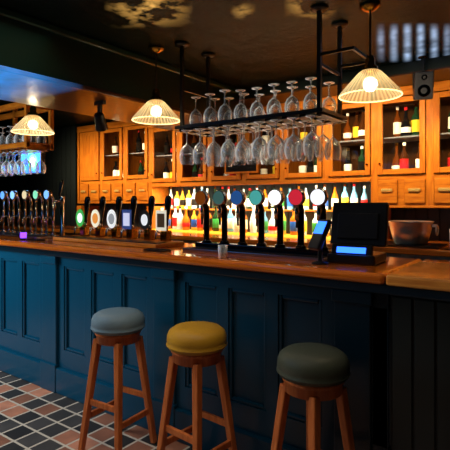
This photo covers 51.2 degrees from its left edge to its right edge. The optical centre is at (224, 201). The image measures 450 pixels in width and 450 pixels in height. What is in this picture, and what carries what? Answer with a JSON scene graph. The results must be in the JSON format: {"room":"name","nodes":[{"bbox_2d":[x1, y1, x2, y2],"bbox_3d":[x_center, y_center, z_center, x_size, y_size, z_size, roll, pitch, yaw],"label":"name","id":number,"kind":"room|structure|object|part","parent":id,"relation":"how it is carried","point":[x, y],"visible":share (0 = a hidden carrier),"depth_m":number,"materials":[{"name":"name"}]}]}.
{"room":"pub bar","nodes":[
{"label":"pub bar","id":0,"kind":"room"},
{"bbox_2d":[0,140,8,221],"bbox_3d":[-6.000,0.193,5.521,0.200,2.545,7.520,0,0,36],"label":"wall","id":1,"kind":"structure","parent":0,"point":[4,181],"depth_m":8.27,"materials":[{"name":"black"}]},
{"bbox_2d":[9,140,19,198],"bbox_3d":[0.519,0.193,5.309,10.600,2.545,0.200,0,0,36],"label":"wall","id":2,"kind":"structure","parent":0,"point":[14,181],"depth_m":8.24,"materials":[{"name":"black"}]},
{"bbox_2d":[0,371,192,449],"bbox_3d":[-1.632,1.465,2.347,10.600,0.001,7.520,0,0,36],"label":"floor","id":3,"kind":"structure","parent":0,"point":[32,417],"depth_m":3.08,"materials":[{"name":"tile"}]},
{"bbox_2d":[78,307,156,449],"bbox_3d":[-0.639,1.058,2.813,0.331,0.815,0.331,0,0,32],"label":"stool","id":4,"kind":"object","parent":3,"relation":"on","point":[118,327],"visible":1,"depth_m":2.74,"materials":[{"name":"blue"}]},
{"bbox_2d":[157,321,236,449],"bbox_3d":[-0.147,1.058,2.468,0.331,0.815,0.331,0,0,41],"label":"stool","id":5,"kind":"object","parent":3,"relation":"on","point":[196,345],"visible":1,"depth_m":2.40,"materials":[{"name":"orange wood"}]},
{"bbox_2d":[0,232,449,449],"bbox_3d":[-1.110,0.892,3.832,8.100,1.145,0.705,0,0,36],"label":"bar counter","id":6,"kind":"object","parent":3,"relation":"on","point":[390,318],"depth_m":2.62,"materials":[{"name":"blue"}]},
{"bbox_2d":[20,231,26,239],"bbox_3d":[-1.702,0.282,3.969,0.056,0.075,0.056,0,0,36],"label":"light","id":7,"kind":"object","parent":6,"relation":"on","point":[23,234],"visible":0.95,"depth_m":3.95,"materials":[{"name":"purple plastic"}]},
{"bbox_2d":[0,180,64,238],"bbox_3d":[-2.036,0.061,4.483,1.435,0.517,0.260,0,0,36],"label":"tap tower","id":8,"kind":"object","parent":6,"relation":"on","point":[36,193],"visible":0.97,"depth_m":4.36,"materials":[{"name":"silver metal"}]},
{"bbox_2d":[26,238,170,251],"bbox_3d":[-1.011,0.314,3.491,1.581,0.011,0.092,0,0,36],"label":"bar mat","id":9,"kind":"object","parent":6,"relation":"on","point":[32,239],"visible":1,"depth_m":3.08,"materials":[{"name":"black rubber"}]},
{"bbox_2d":[53,195,183,247],"bbox_3d":[-0.866,0.135,3.682,1.190,0.369,0.300,0,0,36],"label":"pumps","id":10,"kind":"object","parent":6,"relation":"on","point":[162,216],"visible":1,"depth_m":3.64,"materials":[{"name":"brown wood"}]},
{"bbox_2d":[218,245,227,257],"bbox_3d":[-0.013,0.284,2.704,0.056,0.070,0.055,0,0,36],"label":"shot glass","id":11,"kind":"object","parent":6,"relation":"on","point":[222,250],"visible":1,"depth_m":2.68,"materials":[{"name":"clear glass"}]},
{"bbox_2d":[182,188,331,260],"bbox_3d":[0.176,0.122,2.876,1.005,0.396,0.180,0,0,36],"label":"tap tower","id":12,"kind":"object","parent":6,"relation":"on","point":[318,197],"visible":0.96,"depth_m":2.84,"materials":[{"name":"black metal"}]},
{"bbox_2d":[308,219,331,264],"bbox_3d":[0.488,0.205,2.428,0.100,0.229,0.090,0,0,-29],"label":"card reader","id":13,"kind":"object","parent":6,"relation":"on","point":[322,228],"visible":1,"depth_m":2.41,"materials":[{"name":"black plastic"}]},
{"bbox_2d":[327,202,388,265],"bbox_3d":[0.703,0.161,2.511,0.304,0.317,0.265,0,0,36],"label":"terminal","id":14,"kind":"object","parent":6,"relation":"on","point":[357,228],"visible":0.98,"depth_m":2.48,"materials":[{"name":"black plastic"}]},
{"bbox_2d":[0,55,449,260],"bbox_3d":[0.225,0.195,4.827,10.490,2.541,0.914,0,0,36],"label":"bar","id":15,"kind":"object","parent":3,"relation":"on","point":[396,152],"visible":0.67,"depth_m":4.73,"materials":[{"name":"brown"}]},
{"bbox_2d":[387,220,447,248],"bbox_3d":[1.456,0.244,3.688,0.480,0.190,0.340,0,0,36],"label":"ice bucket","id":16,"kind":"object","parent":15,"relation":"on","point":[405,233],"visible":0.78,"depth_m":3.57,"materials":[{"name":"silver metal"}]},
{"bbox_2d":[271,342,354,449],"bbox_3d":[0.388,1.058,2.073,0.331,0.815,0.331,0,0,-37],"label":"stool","id":17,"kind":"object","parent":3,"relation":"on","point":[314,373],"visible":1,"depth_m":1.98,"materials":[{"name":"grey"}]},
{"bbox_2d":[0,6,240,130],"bbox_3d":[-2.068,-0.904,2.074,0.755,0.348,6.545,0,0,36],"label":"ceiling","id":18,"kind":"structure","parent":0,"point":[43,64],"depth_m":3.19,"materials":[{"name":"black paint"}]},
{"bbox_2d":[0,102,53,176],"bbox_3d":[-2.620,-0.678,5.241,2.040,0.795,0.360,0,0,36],"label":"glass shelf","id":19,"kind":"object","parent":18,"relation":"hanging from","point":[32,154],"visible":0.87,"depth_m":4.76,"materials":[{"name":"brown wood"}]},
{"bbox_2d":[11,105,53,135],"bbox_3d":[-1.602,-0.827,3.920,0.340,0.501,0.340,0,0,36],"label":"pendant lamp","id":20,"kind":"object","parent":18,"relation":"hanging from","point":[31,124],"visible":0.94,"depth_m":3.86,"materials":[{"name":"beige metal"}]},
{"bbox_3d":[-1.602,-0.650,3.920,0.340,0.140,0.340,0,0,36],"label":"lamp shade","id":21,"kind":"part","parent":20,"relation":"part of","materials":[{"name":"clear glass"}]},
{"bbox_2d":[94,100,107,131],"bbox_3d":[-0.901,-0.617,3.399,0.097,0.222,0.131,0,0,3],"label":"spotlight","id":22,"kind":"object","parent":18,"relation":"attached to","point":[101,125],"visible":1,"depth_m":3.37,"materials":[{"name":"black metal"}]},
{"bbox_2d":[131,46,179,124],"bbox_3d":[-0.482,-0.822,3.292,0.340,0.511,0.340,0,0,36],"label":"pendant lamp","id":23,"kind":"object","parent":18,"relation":"hanging from","point":[155,111],"visible":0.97,"depth_m":3.25,"materials":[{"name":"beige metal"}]},
{"bbox_3d":[-0.482,-0.640,3.292,0.340,0.140,0.340,0,0,36],"label":"lamp shade","id":24,"kind":"part","parent":23,"relation":"part of","materials":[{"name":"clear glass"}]},
{"bbox_2d":[0,0,449,140],"bbox_3d":[-1.632,-1.080,2.347,10.600,0.001,7.520,0,0,36],"label":"ceiling","id":25,"kind":"structure","parent":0,"point":[254,43],"depth_m":2.98,"materials":[{"name":"black"}]},
{"bbox_2d":[175,4,366,166],"bbox_3d":[0.262,-0.663,2.980,1.261,0.828,0.396,0,0,36],"label":"rack","id":26,"kind":"object","parent":25,"relation":"hanging from","point":[319,116],"visible":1,"depth_m":2.88,"materials":[{"name":"black metal"}]},
{"bbox_2d":[338,1,402,102],"bbox_3d":[0.795,-0.827,2.574,0.340,0.501,0.340,0,0,36],"label":"pendant lamp","id":27,"kind":"object","parent":25,"relation":"hanging from","point":[370,85],"visible":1,"depth_m":2.54,"materials":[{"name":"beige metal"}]},
{"bbox_3d":[0.795,-0.650,2.574,0.340,0.140,0.340,0,0,36],"label":"lamp shade","id":28,"kind":"part","parent":27,"relation":"part of","materials":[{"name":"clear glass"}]},
{"bbox_2d":[412,55,433,99],"bbox_3d":[1.467,-0.914,3.481,0.146,0.324,0.158,0,0,16],"label":"speaker","id":29,"kind":"object","parent":25,"relation":"attached to","point":[422,82],"visible":1,"depth_m":3.43}
]}

